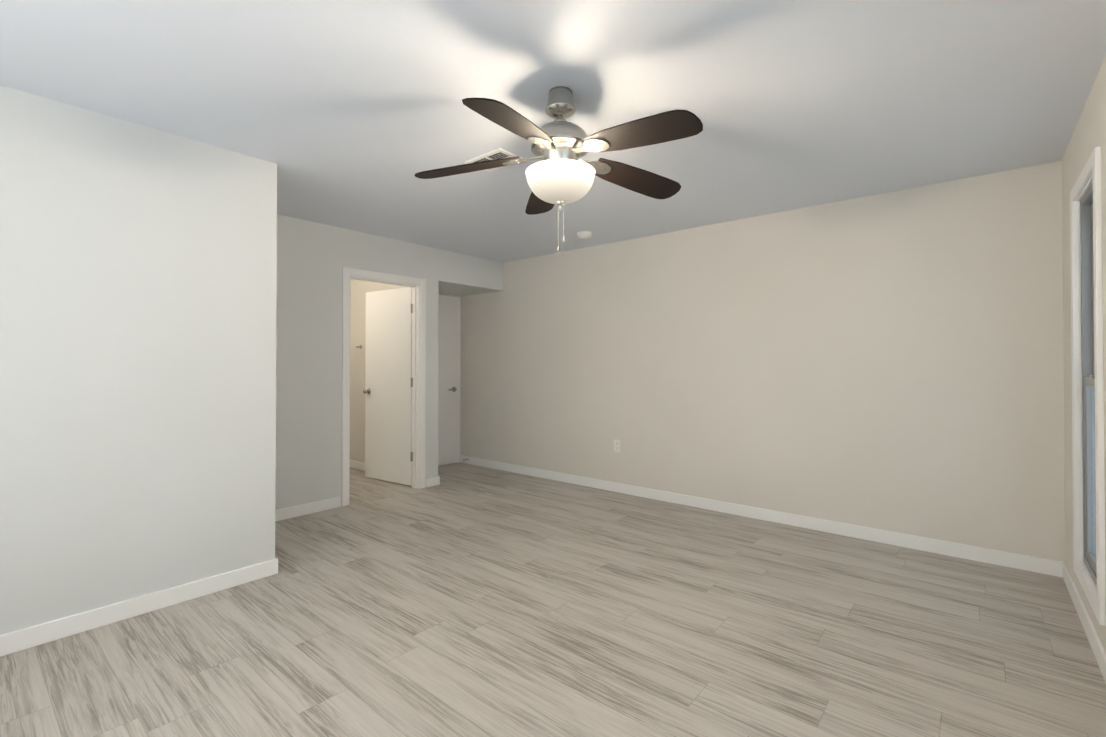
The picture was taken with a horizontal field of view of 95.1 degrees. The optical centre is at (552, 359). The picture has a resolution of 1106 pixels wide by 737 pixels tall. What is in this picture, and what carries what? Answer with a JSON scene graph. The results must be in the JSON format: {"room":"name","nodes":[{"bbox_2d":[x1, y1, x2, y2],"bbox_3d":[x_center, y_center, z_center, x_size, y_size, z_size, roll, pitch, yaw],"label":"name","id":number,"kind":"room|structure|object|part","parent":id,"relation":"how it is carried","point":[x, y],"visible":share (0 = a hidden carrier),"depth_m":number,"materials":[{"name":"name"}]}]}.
{"room":"empty bedroom","nodes":[
{"label":"empty bedroom","id":0,"kind":"room"},
{"bbox_2d":[0,85,276,634],"bbox_3d":[-3.434,0.052,3.131,2.890,2.440,2.110,0,-1,40],"label":"wall","id":1,"kind":"structure","parent":0,"point":[138,268],"depth_m":2.48,"materials":[{"name":"paint"}]},
{"bbox_2d":[0,558,277,656],"bbox_3d":[-2.278,1.219,2.239,0.014,0.090,2.004,0,-1,40],"label":"baseboard","id":2,"kind":"structure","parent":1,"relation":"attached to","point":[32,636],"depth_m":2.47,"materials":[{"name":"white wood"}]},
{"bbox_2d":[275,214,438,509],"bbox_3d":[-1.874,0.065,4.505,0.120,2.440,2.000,0,-1,40],"label":"wall","id":3,"kind":"structure","parent":0,"point":[314,259],"depth_m":4.28,"materials":[{"name":"paint"}]},
{"bbox_2d":[275,496,340,520],"bbox_3d":[-2.158,1.236,4.049,0.014,0.090,0.954,0,-1,40],"label":"baseboard","id":4,"kind":"structure","parent":3,"relation":"attached to","point":[304,509],"depth_m":4.19,"materials":[{"name":"white wood"}]},
{"bbox_2d":[342,267,425,506],"bbox_3d":[-1.617,0.237,4.810,0.152,2.101,0.872,0,-1,40],"label":"door frame","id":5,"kind":"structure","parent":3,"relation":"attached to","point":[418,285],"depth_m":5.05,"materials":[{"name":"white wood"}]},
{"bbox_2d":[363,287,412,485],"bbox_3d":[-1.740,0.271,5.319,0.795,2.020,0.172,0,-1,40],"label":"open door","id":6,"kind":"structure","parent":3,"relation":"in","point":[387,391],"depth_m":5.33,"materials":[{"name":"white wood"}]},
{"bbox_3d":[-1.424,0.231,5.115,0.048,1.600,0.011,0,-1,40],"label":"door hinges","id":7,"kind":"part","parent":6,"relation":"part of","materials":[{"name":"silver metal"}]},
{"bbox_2d":[426,476,439,487],"bbox_3d":[-1.226,1.246,5.164,0.014,0.090,0.168,0,-1,40],"label":"baseboard","id":8,"kind":"structure","parent":3,"relation":"attached to","point":[432,481],"depth_m":5.16,"materials":[{"name":"white wood"}]},
{"bbox_2d":[350,279,405,462],"bbox_3d":[-1.969,0.077,5.809,1.700,2.440,0.120,0,-1,40],"label":"wall","id":9,"kind":"structure","parent":0,"point":[359,289],"depth_m":6.02,"materials":[{"name":"paint"}]},
{"bbox_2d":[350,460,364,470],"bbox_3d":[-1.966,1.252,5.708,1.580,0.090,0.014,0,-1,40],"label":"baseboard","id":10,"kind":"structure","parent":9,"relation":"attached to","point":[357,465],"depth_m":5.99,"materials":[{"name":"white wood"}]},
{"bbox_2d":[438,293,460,465],"bbox_3d":[-1.523,0.245,6.122,0.120,2.110,0.935,0,-1,40],"label":"wall","id":11,"kind":"structure","parent":0,"point":[460,354],"depth_m":6.44,"materials":[{"name":"paint"}]},
{"bbox_2d":[438,299,457,465],"bbox_3d":[-1.434,0.279,6.064,0.082,2.018,0.760,0,-1,40],"label":"hall door","id":12,"kind":"structure","parent":11,"relation":"in","point":[447,380],"depth_m":6.25,"materials":[{"name":"white wood"}]},
{"bbox_2d":[438,295,459,462],"bbox_3d":[-1.464,0.255,6.090,0.012,2.090,0.880,0,-1,40],"label":"door frame","id":13,"kind":"structure","parent":11,"relation":"attached to","point":[448,298],"depth_m":6.40,"materials":[{"name":"white wood"}]},
{"bbox_2d":[438,249,502,295],"bbox_3d":[-1.228,-0.977,5.887,0.890,0.330,0.935,0,-1,40],"label":"ceiling soffit","id":14,"kind":"structure","parent":0,"point":[462,274],"depth_m":5.63,"materials":[{"name":"paint"}]},
{"bbox_2d":[0,462,1105,736],"bbox_3d":[-1.032,1.322,3.100,6.600,0.100,5.165,0,-1,40],"label":"floor","id":15,"kind":"structure","parent":0,"point":[464,600],"depth_m":2.29,"materials":[{"name":"grey laminate"}]},
{"bbox_2d":[0,0,1105,262],"bbox_3d":[-1.032,-1.218,3.124,6.600,0.100,5.165,0,-1,40],"label":"ceiling","id":16,"kind":"structure","parent":0,"point":[352,114],"depth_m":2.20,"materials":[{"name":"white paint"}]},
{"bbox_2d":[465,148,520,171],"bbox_3d":[-0.345,-1.164,2.962,0.290,0.011,0.190,0,-1,40],"label":"ceiling vent","id":17,"kind":"object","parent":16,"relation":"in","point":[499,153],"visible":0.58,"depth_m":2.91,"materials":[{"name":"white plastic"}]},
{"bbox_2d":[414,86,702,251],"bbox_3d":[0.057,-0.837,2.191,1.240,0.679,1.271,0,-1,40],"label":"ceiling fan","id":18,"kind":"object","parent":16,"relation":"hanging from","point":[561,173],"visible":1,"depth_m":2.13,"materials":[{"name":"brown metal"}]},
{"bbox_3d":[0.033,-0.756,2.225,0.308,0.131,0.308,0,-1,40],"label":"lamp shade","id":19,"kind":"part","parent":18,"relation":"part of","materials":[{"name":"white glass"}]},
{"bbox_2d":[577,231,591,238],"bbox_3d":[0.289,-1.133,4.623,0.136,0.041,0.136,0,-1,40],"label":"smoke detector","id":20,"kind":"object","parent":16,"relation":"attached to","point":[584,235],"visible":1,"depth_m":4.58,"materials":[{"name":"white plastic"}]},
{"bbox_2d":[460,160,1065,562],"bbox_3d":[0.587,0.070,5.046,6.600,2.440,0.120,0,-1,40],"label":"wall","id":21,"kind":"structure","parent":0,"point":[892,361],"depth_m":3.79,"materials":[{"name":"paint"}]},
{"bbox_2d":[614,439,619,451],"bbox_3d":[0.623,0.839,4.925,0.070,0.115,0.009,0,-1,40],"label":"electrical outlet","id":22,"kind":"object","parent":21,"relation":"attached to","point":[616,445],"visible":1,"depth_m":4.92,"materials":[{"name":"white plastic"}]},
{"bbox_2d":[460,455,1062,576],"bbox_3d":[0.901,1.242,4.685,5.430,0.090,0.014,0,-1,40],"label":"baseboard","id":23,"kind":"structure","parent":21,"relation":"attached to","point":[1017,561],"depth_m":3.79,"materials":[{"name":"white wood"}]},
{"bbox_2d":[1062,56,1105,651],"bbox_3d":[1.453,0.033,1.032,0.120,2.440,5.165,0,-1,40],"label":"wall","id":24,"kind":"structure","parent":0,"point":[1088,136],"depth_m":2.59,"materials":[{"name":"paint"}]},
{"bbox_2d":[1062,562,1105,682],"bbox_3d":[1.402,1.208,1.064,0.014,0.090,4.925,0,-1,40],"label":"baseboard","id":25,"kind":"structure","parent":24,"relation":"attached to","point":[1098,649],"depth_m":2.31,"materials":[{"name":"white wood"}]},
{"bbox_2d":[1070,146,1105,625],"bbox_3d":[2.476,0.104,2.276,0.128,1.930,0.715,0,-1,40],"label":"window","id":26,"kind":"structure","parent":24,"relation":"in","point":[1087,382],"depth_m":2.46,"materials":[{"name":"grey wood"}]},
{"bbox_3d":[2.485,0.104,2.268,0.104,1.800,0.585,0,-1,40],"label":"frame","id":27,"kind":"part","parent":26,"relation":"part of","materials":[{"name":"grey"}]},
{"bbox_3d":[2.473,0.104,2.277,0.034,1.730,0.515,0,-1,40],"label":"glass","id":28,"kind":"part","parent":26,"relation":"part of","materials":[{"name":"glass"}]}
]}

